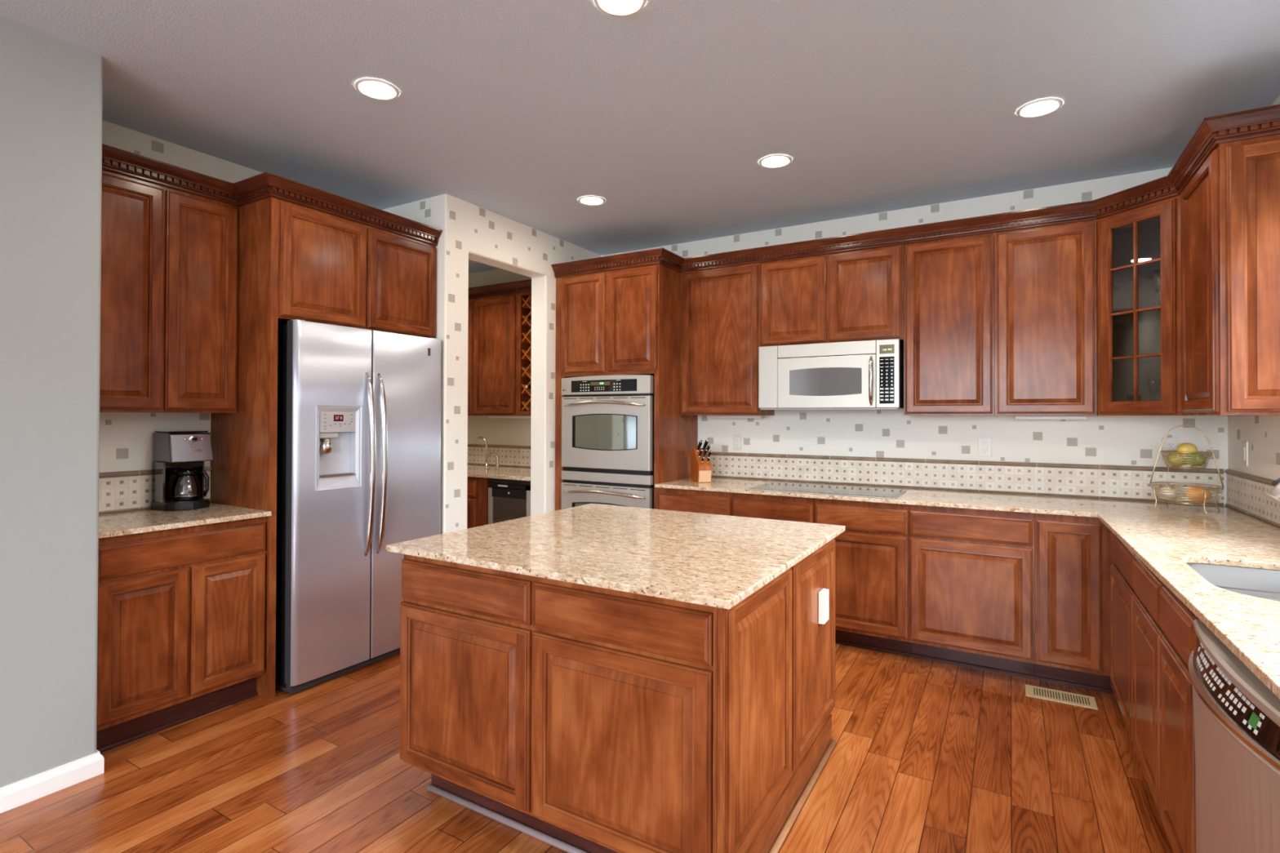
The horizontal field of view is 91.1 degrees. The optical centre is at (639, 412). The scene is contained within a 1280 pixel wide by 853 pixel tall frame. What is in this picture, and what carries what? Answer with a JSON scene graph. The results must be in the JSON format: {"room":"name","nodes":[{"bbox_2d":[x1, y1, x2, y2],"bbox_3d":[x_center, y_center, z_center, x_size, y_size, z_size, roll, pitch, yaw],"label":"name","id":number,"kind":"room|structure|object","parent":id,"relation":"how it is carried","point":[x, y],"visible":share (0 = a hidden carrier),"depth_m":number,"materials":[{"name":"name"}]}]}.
{"room":"kitchen","nodes":[
{"label":"kitchen","id":0,"kind":"room"},
{"bbox_2d":[0,15,102,787],"bbox_3d":[-3.487,-0.011,0.682,0.651,2.806,4.426,0,0,31],"label":"wall","id":1,"kind":"structure","parent":0,"point":[51,87],"depth_m":2.29,"materials":[{"name":"grey paint"}]},
{"bbox_2d":[0,750,104,813],"bbox_3d":[-3.219,1.330,0.526,0.065,0.083,4.431,0,0,31],"label":"baseboard","id":2,"kind":"structure","parent":1,"relation":"attached to","point":[18,793],"depth_m":2.28,"materials":[{"name":"white wood"}]},
{"bbox_2d":[98,120,262,472],"bbox_3d":[-2.287,0.013,3.469,0.121,2.766,1.833,0,0,31],"label":"wall","id":3,"kind":"structure","parent":0,"point":[126,438],"depth_m":3.09,"materials":[{"name":"white paint"}]},
{"bbox_2d":[98,466,211,514],"bbox_3d":[-2.458,0.380,3.043,0.015,0.193,0.684,0,0,31],"label":"tile backsplash","id":4,"kind":"structure","parent":3,"relation":"attached to","point":[122,491],"depth_m":3.02,"materials":[{"name":"tile"}]},
{"bbox_2d":[99,168,238,413],"bbox_3d":[-2.338,-0.531,2.980,0.287,1.063,0.684,0,0,31],"label":"upper cabinet","id":5,"kind":"object","parent":3,"relation":"attached to","point":[169,291],"visible":0.78,"depth_m":2.93,"materials":[{"name":"brown wood"}]},
{"bbox_2d":[382,197,431,226],"bbox_3d":[-2.219,0.021,4.562,2.136,2.766,0.121,0,0,31],"label":"wall","id":6,"kind":"structure","parent":0,"point":[420,211],"depth_m":4.05,"materials":[{"name":"white paper"}]},
{"bbox_2d":[467,268,531,467],"bbox_3d":[-1.384,0.034,5.987,2.124,2.766,0.100,0,0,31],"label":"wall","id":7,"kind":"structure","parent":0,"point":[496,431],"depth_m":5.91,"materials":[{"name":"beige paint"}]},
{"bbox_2d":[467,444,530,467],"bbox_3d":[-1.288,0.404,5.858,1.820,0.193,0.015,0,0,31],"label":"tile backsplash","id":8,"kind":"structure","parent":7,"relation":"attached to","point":[508,455],"depth_m":5.86,"materials":[{"name":"tile"}]},
{"bbox_2d":[467,291,531,415],"bbox_3d":[-1.178,-0.505,5.653,1.420,1.070,0.267,0,0,31],"label":"upper cabinet","id":9,"kind":"object","parent":7,"relation":"attached to","point":[500,331],"visible":0.48,"depth_m":5.54,"materials":[{"name":"brown wood"}]},
{"bbox_2d":[468,279,531,299],"bbox_3d":[-1.249,-1.081,5.535,1.420,0.092,0.056,0,0,31],"label":"crown molding","id":10,"kind":"structure","parent":9,"relation":"attached to","point":[524,286],"depth_m":5.52,"materials":[{"name":"brown wood"}]},
{"bbox_2d":[488,415,530,417],"bbox_3d":[-1.061,0.041,5.575,0.700,0.022,0.080,0,0,31],"label":"light","id":11,"kind":"object","parent":9,"relation":"attached to","point":[489,416],"visible":0.56,"depth_m":5.59,"materials":[{"name":"white plastic"}]},
{"bbox_2d":[430,193,601,533],"bbox_3d":[-0.836,0.026,4.681,0.150,2.806,1.731,0,0,31],"label":"wall","id":12,"kind":"structure","parent":0,"point":[470,231],"depth_m":4.15,"materials":[{"name":"white paint"}]},
{"bbox_2d":[0,643,1173,852],"bbox_3d":[-1.532,1.414,1.532,6.600,0.060,8.500,0,0,31],"label":"floor","id":13,"kind":"structure","parent":0,"point":[927,756],"depth_m":2.37,"materials":[{"name":"brown wood"}]},
{"bbox_2d":[96,516,266,753],"bbox_3d":[-2.227,0.946,2.900,0.557,0.892,0.684,0,0,31],"label":"base cabinet","id":14,"kind":"object","parent":13,"relation":"on","point":[181,611],"visible":0.82,"depth_m":2.73,"materials":[{"name":"brown wood"}]},
{"bbox_2d":[98,502,271,538],"bbox_3d":[-2.212,0.488,2.896,0.587,0.022,0.686,0,0,31],"label":"countertop","id":15,"kind":"structure","parent":14,"relation":"on","point":[135,522],"depth_m":2.83,"materials":[{"name":"stone"}]},
{"bbox_2d":[151,430,213,511],"bbox_3d":[-2.278,0.285,3.133,0.194,0.384,0.200,0,0,31],"label":"coffee maker","id":16,"kind":"object","parent":15,"relation":"on","point":[173,451],"visible":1,"depth_m":3.08,"materials":[{"name":"black plastic"}]},
{"bbox_2d":[169,468,208,501],"bbox_3d":[-2.260,0.359,3.135,0.137,0.155,0.141,0,0,31],"label":"coffee carafe","id":17,"kind":"object","parent":16,"relation":"on","point":[175,495],"visible":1,"depth_m":3.15,"materials":[{"name":"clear glass"}]},
{"bbox_2d":[210,196,435,698],"bbox_3d":[-1.778,0.171,3.635,0.580,2.455,1.020,0,0,31],"label":"tall cabinet","id":18,"kind":"object","parent":13,"relation":"on","point":[295,261],"visible":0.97,"depth_m":3.20,"materials":[{"name":"brown wood"}]},
{"bbox_2d":[102,143,442,245],"bbox_3d":[-1.819,-1.099,3.272,0.350,0.092,1.709,0,0,31],"label":"crown molding","id":19,"kind":"structure","parent":18,"relation":"attached to","point":[266,184],"depth_m":3.11,"materials":[{"name":"brown wood"}]},
{"bbox_2d":[275,319,441,693],"bbox_3d":[-1.689,0.466,3.609,0.706,1.850,0.929,0,0,31],"label":"refrigerator","id":20,"kind":"object","parent":13,"relation":"on","point":[358,435],"visible":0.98,"depth_m":3.31,"materials":[{"name":"silver metal"}]},
{"bbox_2d":[466,476,490,528],"bbox_3d":[-1.487,0.971,5.582,0.958,0.884,0.682,0,0,31],"label":"base cabinet","id":21,"kind":"object","parent":13,"relation":"on","point":[477,487],"visible":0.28,"depth_m":5.11,"materials":[{"name":"brown wood"}]},
{"bbox_2d":[467,464,530,480],"bbox_3d":[-1.297,0.513,5.468,1.441,0.030,0.692,0,0,31],"label":"countertop","id":22,"kind":"structure","parent":21,"relation":"on","point":[522,473],"depth_m":5.20,"materials":[{"name":"stone"}]},
{"bbox_2d":[474,436,488,468],"bbox_3d":[-1.413,0.356,5.595,0.171,0.284,0.044,0,0,31],"label":"faucet","id":23,"kind":"object","parent":22,"relation":"on","point":[478,437],"visible":1,"depth_m":5.56,"materials":[{"name":"silver metal"}]},
{"bbox_2d":[488,452,499,470],"bbox_3d":[-1.267,0.422,5.462,0.111,0.152,0.040,0,0,31],"label":"dispenser","id":24,"kind":"object","parent":22,"relation":"on","point":[497,459],"visible":1,"depth_m":5.43,"materials":[{"name":"silver metal"}]},
{"bbox_2d":[488,478,530,524],"bbox_3d":[-0.871,0.968,5.218,0.444,0.870,0.648,0,0,31],"label":"wine cooler","id":25,"kind":"object","parent":13,"relation":"on","point":[508,500],"visible":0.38,"depth_m":5.04,"materials":[{"name":"black plastic"}]},
{"bbox_2d":[493,500,526,511],"bbox_3d":[-0.866,0.767,5.227,0.410,0.012,0.580,0,0,31],"label":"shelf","id":26,"kind":"object","parent":25,"relation":"attached to","point":[508,504],"depth_m":5.12,"materials":[{"name":"brown wood"}]},
{"bbox_2d":[493,513,526,521],"bbox_3d":[-0.866,0.877,5.226,0.410,0.012,0.580,0,0,31],"label":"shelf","id":27,"kind":"object","parent":25,"relation":"attached to","point":[507,517],"depth_m":5.18,"materials":[{"name":"brown wood"}]},
{"bbox_2d":[400,538,836,852],"bbox_3d":[-0.015,0.949,2.463,1.270,0.892,1.219,0,0,31],"label":"kitchen island","id":28,"kind":"object","parent":13,"relation":"on","point":[571,717],"visible":0.86,"depth_m":1.91,"materials":[{"name":"brown wood"}]},
{"bbox_2d":[386,503,845,609],"bbox_3d":[-0.017,0.491,2.466,1.322,0.022,1.284,0,0,31],"label":"island countertop","id":29,"kind":"structure","parent":28,"relation":"on","point":[705,559],"depth_m":2.19,"materials":[{"name":"stone"}]},
{"bbox_2d":[818,588,828,624],"bbox_3d":[0.717,0.755,2.444,0.023,0.120,0.074,0,0,31],"label":"wall outlet","id":30,"kind":"object","parent":28,"relation":"attached to","point":[824,593],"visible":1,"depth_m":2.42,"materials":[{"name":"beige plastic"}]},
{"bbox_2d":[825,596,827,606],"bbox_3d":[0.726,0.735,2.439,0.002,0.029,0.033,0,0,31],"label":"receptacle","id":31,"kind":"object","parent":30,"relation":"attached to","point":[826,597],"depth_m":2.43,"materials":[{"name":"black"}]},
{"bbox_2d":[555,263,697,511],"bbox_3d":[-0.105,0.185,4.870,0.910,2.455,0.653,0,0,31],"label":"tall cabinet","id":32,"kind":"object","parent":13,"relation":"on","point":[627,321],"visible":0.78,"depth_m":4.56,"materials":[{"name":"brown wood"}]},
{"bbox_2d":[561,374,654,509],"bbox_3d":[-0.128,0.403,4.789,0.775,1.338,0.680,0,0,31],"label":"double wall oven","id":33,"kind":"object","parent":32,"relation":"in","point":[607,421],"visible":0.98,"depth_m":4.54,"materials":[{"name":"grey metal"}]},
{"bbox_2d":[551,103,1279,277],"bbox_3d":[0.998,-1.088,3.689,4.017,0.092,0.969,0,0,31],"label":"crown molding","id":34,"kind":"structure","parent":32,"relation":"attached to","point":[1214,131],"depth_m":3.60,"materials":[{"name":"brown wood"}]},
{"bbox_2d":[657,487,732,515],"bbox_3d":[0.517,0.965,4.480,0.554,0.892,0.677,0,0,31],"label":"base cabinet","id":35,"kind":"object","parent":13,"relation":"on","point":[718,503],"visible":0.11,"depth_m":4.18,"materials":[{"name":"brown wood"}]},
{"bbox_2d":[732,493,814,523],"bbox_3d":[0.987,0.965,4.203,0.533,0.892,0.677,0,0,31],"label":"base cabinet","id":36,"kind":"object","parent":13,"relation":"on","point":[802,509],"visible":0.11,"depth_m":3.91,"materials":[{"name":"brown wood"}]},
{"bbox_2d":[814,498,911,657],"bbox_3d":[1.444,0.964,3.933,0.527,0.892,0.677,0,0,31],"label":"base cabinet","id":37,"kind":"object","parent":13,"relation":"on","point":[872,608],"visible":0.59,"depth_m":3.62,"materials":[{"name":"brown wood"}]},
{"bbox_2d":[908,504,1035,679],"bbox_3d":[1.929,0.964,3.646,0.597,0.892,0.677,0,0,31],"label":"base cabinet","id":38,"kind":"object","parent":13,"relation":"on","point":[971,571],"visible":0.97,"depth_m":3.36,"materials":[{"name":"brown wood"}]},
{"bbox_2d":[1025,684,1097,710],"bbox_3d":[2.074,1.403,3.099,0.290,0.005,0.148,0,0,31],"label":"floor vent","id":39,"kind":"object","parent":13,"relation":"in","point":[1073,699],"visible":1,"depth_m":3.09,"materials":[{"name":"beige metal"}]},
{"bbox_2d":[1034,513,1114,693],"bbox_3d":[2.531,0.962,3.206,0.883,0.892,0.821,0,0,31],"label":"base cabinet","id":40,"kind":"object","parent":13,"relation":"on","point":[1073,561],"visible":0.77,"depth_m":3.13,"materials":[{"name":"brown wood"}]},
{"bbox_2d":[1110,532,1137,742],"bbox_3d":[2.287,0.956,2.506,0.595,0.892,0.630,0,0,31],"label":"base cabinet","id":41,"kind":"object","parent":13,"relation":"on","point":[1122,593],"visible":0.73,"depth_m":2.61,"materials":[{"name":"brown wood"}]},
{"bbox_2d":[1132,555,1274,852],"bbox_3d":[1.891,0.950,1.837,0.595,0.892,0.920,0,0,31],"label":"base cabinet","id":42,"kind":"object","parent":13,"relation":"on","point":[1165,635],"visible":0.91,"depth_m":1.88,"materials":[{"name":"brown wood"}]},
{"bbox_2d":[654,476,1279,699],"bbox_3d":[0.958,0.496,2.721,3.103,0.022,3.267,0,0,31],"label":"countertop","id":43,"kind":"structure","parent":42,"relation":"on","point":[1165,538],"depth_m":2.43,"materials":[{"name":"stone"}]},
{"bbox_2d":[690,448,711,482],"bbox_3d":[0.439,0.376,4.507,0.098,0.239,0.179,0,0,-14],"label":"knife block","id":44,"kind":"object","parent":43,"relation":"on","point":[700,472],"visible":0.88,"depth_m":4.44,"materials":[{"name":"brown wood"}]},
{"bbox_2d":[696,440,702,452],"bbox_3d":[0.423,0.240,4.465,0.022,0.091,0.098,0,0,-14],"label":"knife","id":45,"kind":"object","parent":44,"relation":"on","point":[700,444],"visible":1,"depth_m":4.45,"materials":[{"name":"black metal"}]},
{"bbox_2d":[697,448,702,457],"bbox_3d":[0.427,0.290,4.438,0.018,0.069,0.074,0,0,-14],"label":"knife","id":46,"kind":"object","parent":44,"relation":"in","point":[701,450],"visible":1,"depth_m":4.42,"materials":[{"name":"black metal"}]},
{"bbox_2d":[702,439,708,452],"bbox_3d":[0.465,0.235,4.475,0.023,0.097,0.104,0,0,-14],"label":"knife","id":47,"kind":"object","parent":44,"relation":"in","point":[706,442],"visible":0.92,"depth_m":4.45,"materials":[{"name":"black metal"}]},
{"bbox_2d":[702,448,707,457],"bbox_3d":[0.461,0.291,4.447,0.018,0.069,0.074,0,0,-14],"label":"knife","id":48,"kind":"object","parent":44,"relation":"in","point":[705,450],"visible":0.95,"depth_m":4.43,"materials":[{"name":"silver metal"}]},
{"bbox_2d":[706,444,710,454],"bbox_3d":[0.483,0.263,4.471,0.019,0.076,0.082,0,0,-14],"label":"knife","id":49,"kind":"object","parent":44,"relation":"in","point":[708,445],"visible":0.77,"depth_m":4.45,"materials":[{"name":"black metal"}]},
{"bbox_2d":[746,482,906,499],"bbox_3d":[1.177,0.491,3.982,0.894,0.007,0.462,0,0,31],"label":"cooktop","id":50,"kind":"object","parent":43,"relation":"in","point":[770,486],"visible":1,"depth_m":3.93,"materials":[{"name":"grey glass"}]},
{"bbox_2d":[1149,424,1224,513],"bbox_3d":[2.775,0.277,3.190,0.291,0.432,0.288,0,0,31],"label":"fruit basket","id":51,"kind":"object","parent":43,"relation":"on","point":[1214,489],"visible":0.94,"depth_m":3.15,"materials":[{"name":"brown metal"}]},
{"bbox_2d":[1157,484,1176,500],"bbox_3d":[2.697,0.410,3.212,0.073,0.079,0.065,0,0,31],"label":"onion","id":52,"kind":"object","parent":51,"relation":"in","point":[1163,487],"visible":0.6,"depth_m":3.19,"materials":[{"name":"white food"}]},
{"bbox_2d":[1166,451,1186,466],"bbox_3d":[2.732,0.237,3.198,0.074,0.079,0.072,0,0,31],"label":"mango","id":53,"kind":"object","parent":51,"relation":"in","point":[1174,455],"visible":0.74,"depth_m":3.18,"materials":[{"name":"food"}]},
{"bbox_2d":[1160,450,1213,469],"bbox_3d":[2.775,0.241,3.190,0.206,0.085,0.206,0,0,31],"label":"basket","id":54,"kind":"object","parent":51,"relation":"on","point":[1162,451],"depth_m":3.14,"materials":[{"name":"brown metal"}]},
{"bbox_2d":[1185,453,1205,466],"bbox_3d":[2.800,0.237,3.162,0.078,0.072,0.073,0,0,31],"label":"mango","id":55,"kind":"object","parent":51,"relation":"in","point":[1195,454],"visible":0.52,"depth_m":3.14,"materials":[{"name":"green food"}]},
{"bbox_2d":[1176,442,1197,454],"bbox_3d":[2.779,0.187,3.188,0.084,0.065,0.070,0,0,31],"label":"lemon","id":56,"kind":"object","parent":55,"relation":"on","point":[1183,447],"visible":0.81,"depth_m":3.17,"materials":[{"name":"yellow food"}]},
{"bbox_2d":[1186,485,1211,502],"bbox_3d":[2.786,0.407,3.130,0.094,0.084,0.083,0,0,31],"label":"orange","id":57,"kind":"object","parent":51,"relation":"in","point":[1193,491],"visible":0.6,"depth_m":3.11,"materials":[{"name":"orange food"}]},
{"bbox_2d":[1186,563,1279,600],"bbox_3d":[1.844,0.600,1.786,0.401,0.192,0.578,0,0,31],"label":"sink","id":58,"kind":"object","parent":43,"relation":"in","point":[1258,583],"visible":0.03,"depth_m":2.04,"materials":[{"name":"white ceramic"}]},
{"bbox_2d":[1266,477,1279,501],"bbox_3d":[1.982,0.299,1.745,0.136,0.362,0.335,1,-1,-40],"label":"kitchen faucet","id":59,"kind":"object","parent":43,"relation":"on","point":[1274,492],"visible":1,"depth_m":1.82,"materials":[{"name":"silver metal"}]},
{"bbox_2d":[1188,619,1279,852],"bbox_3d":[1.476,0.948,1.187,0.636,0.885,0.610,0,0,31],"label":"dishwasher","id":60,"kind":"object","parent":13,"relation":"on","point":[1237,717],"visible":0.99,"depth_m":1.24,"materials":[{"name":"grey metal"}]},
{"bbox_2d":[0,0,1279,273],"bbox_3d":[-1.524,-1.412,1.552,6.600,0.060,8.500,0,0,31],"label":"ceiling","id":61,"kind":"structure","parent":0,"point":[667,113],"depth_m":2.68,"materials":[{"name":"grey paint"}]},
{"bbox_2d":[354,77,399,100],"bbox_3d":[-1.114,-1.367,2.662,0.176,0.010,0.176,0,0,31],"label":"recessed light","id":62,"kind":"object","parent":61,"relation":"in","point":[376,87],"visible":1,"depth_m":2.65,"materials":[{"name":"white"}]},
{"bbox_2d":[577,195,605,205],"bbox_3d":[-0.310,-1.355,4.023,0.176,0.010,0.176,0,0,31],"label":"recessed light","id":63,"kind":"object","parent":61,"relation":"in","point":[588,200],"visible":1,"depth_m":4.00,"materials":[{"name":"white"}]},
{"bbox_2d":[594,0,646,16],"bbox_3d":[-0.066,-1.369,2.083,0.176,0.010,0.176,0,0,31],"label":"recessed light","id":64,"kind":"object","parent":61,"relation":"in","point":[620,6],"visible":1,"depth_m":2.11,"materials":[{"name":"white"}]},
{"bbox_2d":[759,154,791,168],"bbox_3d":[0.733,-1.357,3.397,0.176,0.010,0.176,0,0,31],"label":"recessed light","id":65,"kind":"object","parent":61,"relation":"in","point":[773,161],"visible":1,"depth_m":3.38,"materials":[{"name":"white"}]},
{"bbox_2d":[1016,97,1062,117],"bbox_3d":[1.785,-1.358,2.806,0.176,0.010,0.176,0,0,31],"label":"recessed light","id":66,"kind":"object","parent":61,"relation":"in","point":[1037,107],"visible":1,"depth_m":2.79,"materials":[{"name":"white"}]},
{"bbox_2d":[601,167,1227,505],"bbox_3d":[1.481,0.030,4.386,4.141,2.766,0.121,0,0,31],"label":"wall","id":67,"kind":"structure","parent":0,"point":[1102,440],"depth_m":4.01,"materials":[{"name":"white paint"}]},
{"bbox_2d":[680,262,774,415],"bbox_3d":[0.639,-0.511,4.627,0.618,1.063,0.326,0,0,31],"label":"upper cabinet","id":68,"kind":"object","parent":67,"relation":"attached to","point":[721,307],"visible":0.95,"depth_m":4.48,"materials":[{"name":"brown wood"}]},
{"bbox_2d":[706,415,762,417],"bbox_3d":[0.700,0.033,4.662,0.420,0.022,0.060,0,0,31],"label":"light","id":69,"kind":"object","parent":68,"relation":"attached to","point":[708,416],"visible":0.84,"depth_m":4.63,"materials":[{"name":"white plastic"}]},
{"bbox_2d":[733,434,742,450],"bbox_3d":[0.737,0.226,4.750,0.074,0.120,0.007,0,0,31],"label":"wall outlet","id":70,"kind":"object","parent":67,"relation":"attached to","point":[737,438],"visible":1,"depth_m":4.75,"materials":[{"name":"beige plastic"}]},
{"bbox_2d":[760,244,903,346],"bbox_3d":[1.304,-0.747,4.236,0.922,0.593,0.326,0,0,31],"label":"upper cabinet","id":71,"kind":"object","parent":67,"relation":"attached to","point":[853,295],"visible":0.95,"depth_m":4.07,"materials":[{"name":"brown wood"}]},
{"bbox_2d":[758,338,903,409],"bbox_3d":[1.274,-0.232,4.184,0.894,0.429,0.438,0,0,31],"label":"microwave oven","id":72,"kind":"object","parent":71,"relation":"attached to","point":[865,375],"visible":1,"depth_m":4.02,"materials":[{"name":"white plastic"}]},
{"bbox_2d":[903,232,994,415],"bbox_3d":[1.911,-0.512,3.875,0.486,1.063,0.326,0,0,31],"label":"upper cabinet","id":73,"kind":"object","parent":67,"relation":"attached to","point":[948,284],"visible":1,"depth_m":3.73,"materials":[{"name":"brown wood"}]},
{"bbox_2d":[707,451,1224,505],"bbox_3d":[1.780,0.400,4.126,3.087,0.193,0.015,0,0,31],"label":"tile backsplash","id":74,"kind":"structure","parent":67,"relation":"attached to","point":[1068,480],"depth_m":3.94,"materials":[{"name":"tile"}]},
{"bbox_2d":[977,437,991,456],"bbox_3d":[2.151,0.215,3.914,0.074,0.120,0.007,0,0,31],"label":"wall outlet","id":75,"kind":"object","parent":67,"relation":"attached to","point":[984,444],"visible":1,"depth_m":3.91,"materials":[{"name":"beige plastic"}]},
{"bbox_2d":[982,441,987,445],"bbox_3d":[2.150,0.195,3.912,0.033,0.029,0.002,0,0,31],"label":"receptacle","id":76,"kind":"object","parent":75,"relation":"attached to","point":[984,443],"depth_m":3.91,"materials":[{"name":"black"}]},
{"bbox_2d":[982,448,987,452],"bbox_3d":[2.150,0.235,3.912,0.033,0.029,0.002,0,0,31],"label":"receptacle","id":77,"kind":"object","parent":75,"relation":"attached to","point":[984,450],"depth_m":3.91,"materials":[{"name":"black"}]},
{"bbox_2d":[994,219,1097,415],"bbox_3d":[2.328,-0.513,3.628,0.480,1.063,0.326,0,0,31],"label":"upper cabinet","id":78,"kind":"object","parent":67,"relation":"attached to","point":[1046,318],"visible":1,"depth_m":3.48,"materials":[{"name":"brown wood"}]},
{"bbox_2d":[1014,415,1087,419],"bbox_3d":[2.389,0.030,3.658,0.350,0.022,0.070,0,0,31],"label":"light","id":79,"kind":"object","parent":78,"relation":"attached to","point":[1016,417],"visible":1,"depth_m":3.63,"materials":[{"name":"white plastic"}]},
{"bbox_2d":[1161,437,1178,459],"bbox_3d":[2.923,0.199,3.458,0.074,0.120,0.007,0,0,31],"label":"wall outlet","id":80,"kind":"object","parent":67,"relation":"attached to","point":[1170,443],"visible":0.65,"depth_m":3.46,"materials":[{"name":"beige plastic"}]},
{"bbox_2d":[1166,442,1174,447],"bbox_3d":[2.922,0.179,3.456,0.033,0.029,0.002,0,0,31],"label":"receptacle","id":81,"kind":"object","parent":80,"relation":"attached to","point":[1168,444],"depth_m":3.46,"materials":[{"name":"white plastic"}]},
{"bbox_2d":[1227,95,1279,479],"bbox_3d":[1.179,-0.003,-0.075,0.121,2.766,7.870,0,0,31],"label":"wall","id":82,"kind":"structure","parent":0,"point":[1262,433],"depth_m":2.96,"materials":[{"name":"white paint"}]},
{"bbox_2d":[1096,194,1233,416],"bbox_3d":[2.728,-0.515,3.247,0.588,1.063,0.576,0,0,31],"label":"upper cabinet","id":83,"kind":"object","parent":82,"relation":"attached to","point":[1137,337],"visible":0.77,"depth_m":3.32,"materials":[{"name":"brown wood"}]},
{"bbox_2d":[1126,395,1142,400],"bbox_3d":[2.604,-0.047,3.305,0.064,0.090,0.064,0,0,31],"label":"tumbler","id":84,"kind":"object","parent":83,"relation":"in","point":[1130,397],"visible":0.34,"depth_m":3.29,"materials":[{"name":"clear glass"}]},
{"bbox_2d":[1112,261,1160,282],"bbox_3d":[2.737,-0.752,3.254,0.558,0.012,0.536,0,0,31],"label":"shelf","id":85,"kind":"object","parent":83,"relation":"attached to","point":[1145,268],"depth_m":3.34,"materials":[{"name":"brown"}]},
{"bbox_2d":[1112,309,1160,323],"bbox_3d":[2.736,-0.517,3.252,0.558,0.012,0.536,0,0,31],"label":"shelf","id":86,"kind":"object","parent":83,"relation":"attached to","point":[1144,316],"depth_m":3.34,"materials":[{"name":"brown wood"}]},
{"bbox_2d":[1112,355,1160,364],"bbox_3d":[2.735,-0.282,3.251,0.558,0.012,0.536,0,0,31],"label":"shelf","id":87,"kind":"object","parent":83,"relation":"attached to","point":[1122,360],"depth_m":3.32,"materials":[{"name":"brown"}]},
{"bbox_2d":[1147,373,1160,400],"bbox_3d":[2.648,-0.102,3.233,0.060,0.200,0.060,0,0,31],"label":"champagne flute","id":88,"kind":"object","parent":83,"relation":"in","point":[1153,379],"visible":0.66,"depth_m":3.22,"materials":[{"name":"clear glass"}]},
{"bbox_2d":[1153,269,1160,306],"bbox_3d":[2.652,-0.624,3.201,0.060,0.200,0.060,0,0,31],"label":"champagne flute","id":89,"kind":"object","parent":83,"relation":"on","point":[1157,273],"visible":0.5,"depth_m":3.20,"materials":[{"name":"clear glass"}]},
{"bbox_2d":[1180,133,1279,415],"bbox_3d":[2.532,-0.519,2.642,0.309,1.063,0.661,0,0,31],"label":"upper cabinet","id":90,"kind":"object","parent":82,"relation":"attached to","point":[1230,207],"visible":1,"depth_m":2.41,"materials":[{"name":"brown wood"}]},
{"bbox_2d":[1241,440,1248,466],"bbox_3d":[2.974,0.202,3.087,0.008,0.120,0.074,0,0,31],"label":"light switch","id":91,"kind":"object","parent":82,"relation":"attached to","point":[1244,444],"visible":1,"depth_m":3.08,"materials":[{"name":"beige plastic"}]},
{"bbox_2d":[1224,469,1279,527],"bbox_3d":[2.361,0.387,2.058,0.015,0.193,2.952,0,0,31],"label":"tile backsplash","id":92,"kind":"structure","parent":82,"relation":"attached to","point":[1246,493],"depth_m":2.97,"materials":[{"name":"tile"}]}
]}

